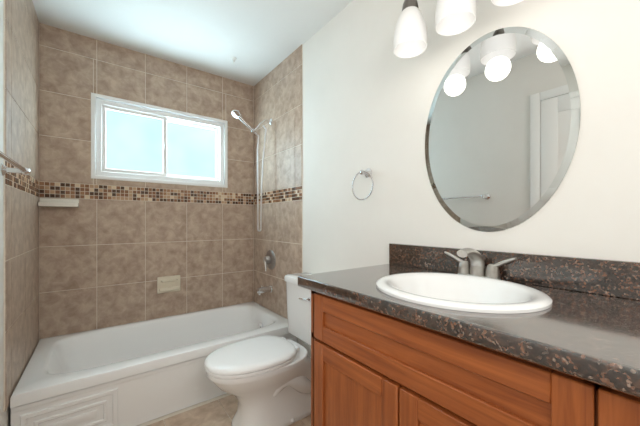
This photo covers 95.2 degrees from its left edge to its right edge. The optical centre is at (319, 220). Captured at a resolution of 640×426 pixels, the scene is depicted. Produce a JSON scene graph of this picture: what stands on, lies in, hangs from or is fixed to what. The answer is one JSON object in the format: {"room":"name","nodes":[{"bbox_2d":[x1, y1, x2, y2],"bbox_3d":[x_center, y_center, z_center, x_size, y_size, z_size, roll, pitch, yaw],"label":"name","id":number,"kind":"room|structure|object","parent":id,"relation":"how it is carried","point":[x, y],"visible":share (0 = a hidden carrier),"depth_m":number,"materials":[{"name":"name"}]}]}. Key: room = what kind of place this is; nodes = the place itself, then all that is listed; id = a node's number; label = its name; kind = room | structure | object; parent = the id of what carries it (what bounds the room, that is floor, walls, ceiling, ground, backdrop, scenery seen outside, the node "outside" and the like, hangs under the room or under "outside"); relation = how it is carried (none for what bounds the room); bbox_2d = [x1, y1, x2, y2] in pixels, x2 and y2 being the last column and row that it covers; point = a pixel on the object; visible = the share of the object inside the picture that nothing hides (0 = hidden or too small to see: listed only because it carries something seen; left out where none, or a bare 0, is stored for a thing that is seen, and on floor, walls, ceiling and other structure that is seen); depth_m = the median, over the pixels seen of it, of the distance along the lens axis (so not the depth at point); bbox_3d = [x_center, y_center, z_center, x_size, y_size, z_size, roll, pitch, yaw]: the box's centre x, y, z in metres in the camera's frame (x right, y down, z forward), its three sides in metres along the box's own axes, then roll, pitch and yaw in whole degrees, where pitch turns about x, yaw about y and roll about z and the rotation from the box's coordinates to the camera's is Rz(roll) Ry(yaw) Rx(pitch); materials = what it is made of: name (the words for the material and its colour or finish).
{"room":"bathroom","nodes":[
{"label":"bathroom","id":0,"kind":"room"},
{"bbox_2d":[0,0,10,425],"bbox_3d":[-0.845,-0.100,0.445,0.152,2.640,3.628,0,0,-37],"label":"wall","id":1,"kind":"structure","parent":0,"point":[5,418],"depth_m":1.23,"materials":[{"name":"paint"}]},
{"bbox_2d":[0,151,30,175],"bbox_3d":[-1.115,-0.215,1.004,0.089,0.052,0.657,0,0,-37],"label":"towel bar","id":2,"kind":"object","parent":1,"relation":"attached to","point":[4,169],"visible":0.98,"depth_m":1.21,"materials":[{"name":"silver metal"}]},
{"bbox_2d":[3,0,38,411],"bbox_3d":[-1.612,-0.250,1.596,0.008,2.140,0.850,0,0,-37],"label":"tile","id":3,"kind":"structure","parent":1,"relation":"attached to","point":[20,190],"depth_m":1.49,"materials":[{"name":"tile"}]},
{"bbox_2d":[32,0,352,85],"bbox_3d":[-0.227,-1.380,1.031,1.924,0.120,3.820,0,0,-37],"label":"ceiling","id":4,"kind":"structure","parent":0,"point":[259,40],"depth_m":1.98,"materials":[{"name":"paint"}]},
{"bbox_2d":[137,393,310,425],"bbox_3d":[-0.227,1.180,1.031,1.924,0.120,3.820,0,0,-37],"label":"floor","id":5,"kind":"structure","parent":0,"point":[220,410],"depth_m":1.68,"materials":[{"name":"tile"}]},
{"bbox_2d":[10,301,296,425],"bbox_3d":[-1.015,0.950,2.076,1.518,0.340,0.797,0,0,-37],"label":"bathtub","id":6,"kind":"object","parent":5,"relation":"on","point":[134,373],"visible":0.79,"depth_m":1.73,"materials":[{"name":"white ceramic"}]},
{"bbox_2d":[204,272,311,425],"bbox_3d":[-0.258,0.742,1.683,0.772,0.756,0.486,0,0,-37],"label":"toilet","id":7,"kind":"object","parent":5,"relation":"on","point":[265,380],"visible":0.73,"depth_m":1.56,"materials":[{"name":"white ceramic"}]},
{"bbox_2d":[303,287,639,425],"bbox_3d":[0.593,0.690,0.764,0.550,0.860,1.408,0,0,-37],"label":"bathroom vanity","id":8,"kind":"object","parent":5,"relation":"on","point":[414,335],"depth_m":0.74,"materials":[{"name":"brown wood"}]},
{"bbox_2d":[298,263,639,398],"bbox_3d":[0.577,0.239,0.765,0.575,0.038,1.448,0,0,-37],"label":"countertop","id":9,"kind":"structure","parent":8,"relation":"on","point":[593,338],"depth_m":0.61,"materials":[{"name":"grey stone"}]},
{"bbox_2d":[346,267,577,326],"bbox_3d":[0.426,0.281,0.935,0.464,0.154,0.500,0,0,-37],"label":"sink","id":10,"kind":"object","parent":9,"relation":"in","point":[498,299],"depth_m":0.96,"materials":[{"name":"white ceramic"}]},
{"bbox_2d":[442,248,521,278],"bbox_3d":[0.563,0.159,1.081,0.153,0.122,0.263,0,0,-37],"label":"faucet","id":11,"kind":"object","parent":9,"relation":"on","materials":[{"name":"silver metal"}]},
{"bbox_2d":[297,0,639,357],"bbox_3d":[0.506,-0.100,1.463,0.152,2.640,3.628,0,0,-37],"label":"wall","id":12,"kind":"structure","parent":0,"point":[368,95],"depth_m":1.37,"materials":[{"name":"paint"}]},
{"bbox_2d":[254,44,302,318],"bbox_3d":[-0.389,-0.250,2.518,0.008,2.140,0.850,0,0,-37],"label":"tile","id":13,"kind":"structure","parent":12,"relation":"attached to","point":[278,95],"depth_m":2.43,"materials":[{"name":"tile"}]},
{"bbox_2d":[231,110,272,231],"bbox_3d":[-0.573,-0.405,2.466,0.348,0.995,0.083,0,0,-37],"label":"shower head","id":14,"kind":"object","parent":13,"relation":"attached to","point":[236,114],"visible":1,"depth_m":2.48},
{"bbox_2d":[256,285,272,294],"bbox_3d":[-0.484,0.594,2.528,0.132,0.078,0.068,0,0,-37],"label":"tub spout","id":15,"kind":"object","parent":13,"relation":"attached to","point":[262,289],"visible":1,"depth_m":2.51,"materials":[{"name":"silver metal"}]},
{"bbox_2d":[263,250,275,270],"bbox_3d":[-0.461,0.344,2.545,0.075,0.179,0.172,0,0,-37],"label":"shower valve","id":16,"kind":"object","parent":13,"relation":"attached to","point":[269,259],"visible":1,"depth_m":2.52,"materials":[{"name":"silver metal"}]},
{"bbox_2d":[352,168,373,199],"bbox_3d":[0.250,-0.205,1.628,0.058,0.184,0.165,0,0,-37],"label":"towel ring","id":17,"kind":"object","parent":12,"relation":"attached to","point":[367,172],"visible":1,"depth_m":1.62,"materials":[{"name":"silver metal"}]},
{"bbox_2d":[393,0,523,57],"bbox_3d":[0.534,-0.895,1.089,0.252,0.370,0.520,0,0,-37],"label":"sconce","id":18,"kind":"object","parent":12,"relation":"attached to","point":[452,17],"visible":1,"depth_m":1.14,"materials":[{"name":"white glass"}]},
{"bbox_2d":[425,27,580,231],"bbox_3d":[0.652,-0.344,1.136,0.006,0.772,0.550,0,0,-37],"label":"oval mirror","id":19,"kind":"object","parent":12,"relation":"attached to","point":[502,128],"visible":1,"depth_m":1.09,"materials":[{"name":"white mirror"}]},
{"bbox_2d":[390,243,639,298],"bbox_3d":[0.799,0.167,0.932,0.020,0.105,1.448,0,0,-37],"label":"backsplash","id":20,"kind":"structure","parent":12,"relation":"attached to","point":[600,276],"depth_m":0.93,"materials":[{"name":"grey stone"}]},
{"bbox_3d":[-1.307,-0.100,2.464,1.924,2.640,0.152,0,0,-37],"label":"wall","id":21,"kind":"structure","parent":0,"visible":0},
{"bbox_2d":[38,198,78,206],"bbox_3d":[-1.756,-0.124,1.966,0.201,0.058,0.085,0,0,-37],"label":"soap shelf","id":22,"kind":"object","parent":21,"relation":"attached to","point":[49,202],"visible":0.98,"depth_m":1.95,"materials":[{"name":"beige ceramic"}]},
{"bbox_2d":[39,22,253,340],"bbox_3d":[-1.259,-0.250,2.400,1.524,2.140,0.008,0,0,-37],"label":"tile","id":23,"kind":"structure","parent":21,"relation":"attached to","point":[110,251],"depth_m":2.24,"materials":[{"name":"tile"}]},
{"bbox_2d":[91,93,227,187],"bbox_3d":[-1.283,-0.615,2.442,1.065,0.690,0.115,0,0,-37],"label":"window","id":24,"kind":"structure","parent":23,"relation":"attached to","point":[136,141],"depth_m":2.37,"materials":[{"name":"white plastic"}]},
{"bbox_2d":[157,275,179,293],"bbox_3d":[-1.229,0.518,2.384,0.172,0.133,0.052,0,0,-37],"label":"soap dish","id":25,"kind":"object","parent":23,"relation":"attached to","point":[165,284],"visible":1,"depth_m":2.38,"materials":[{"name":"ceramic"}]}
]}

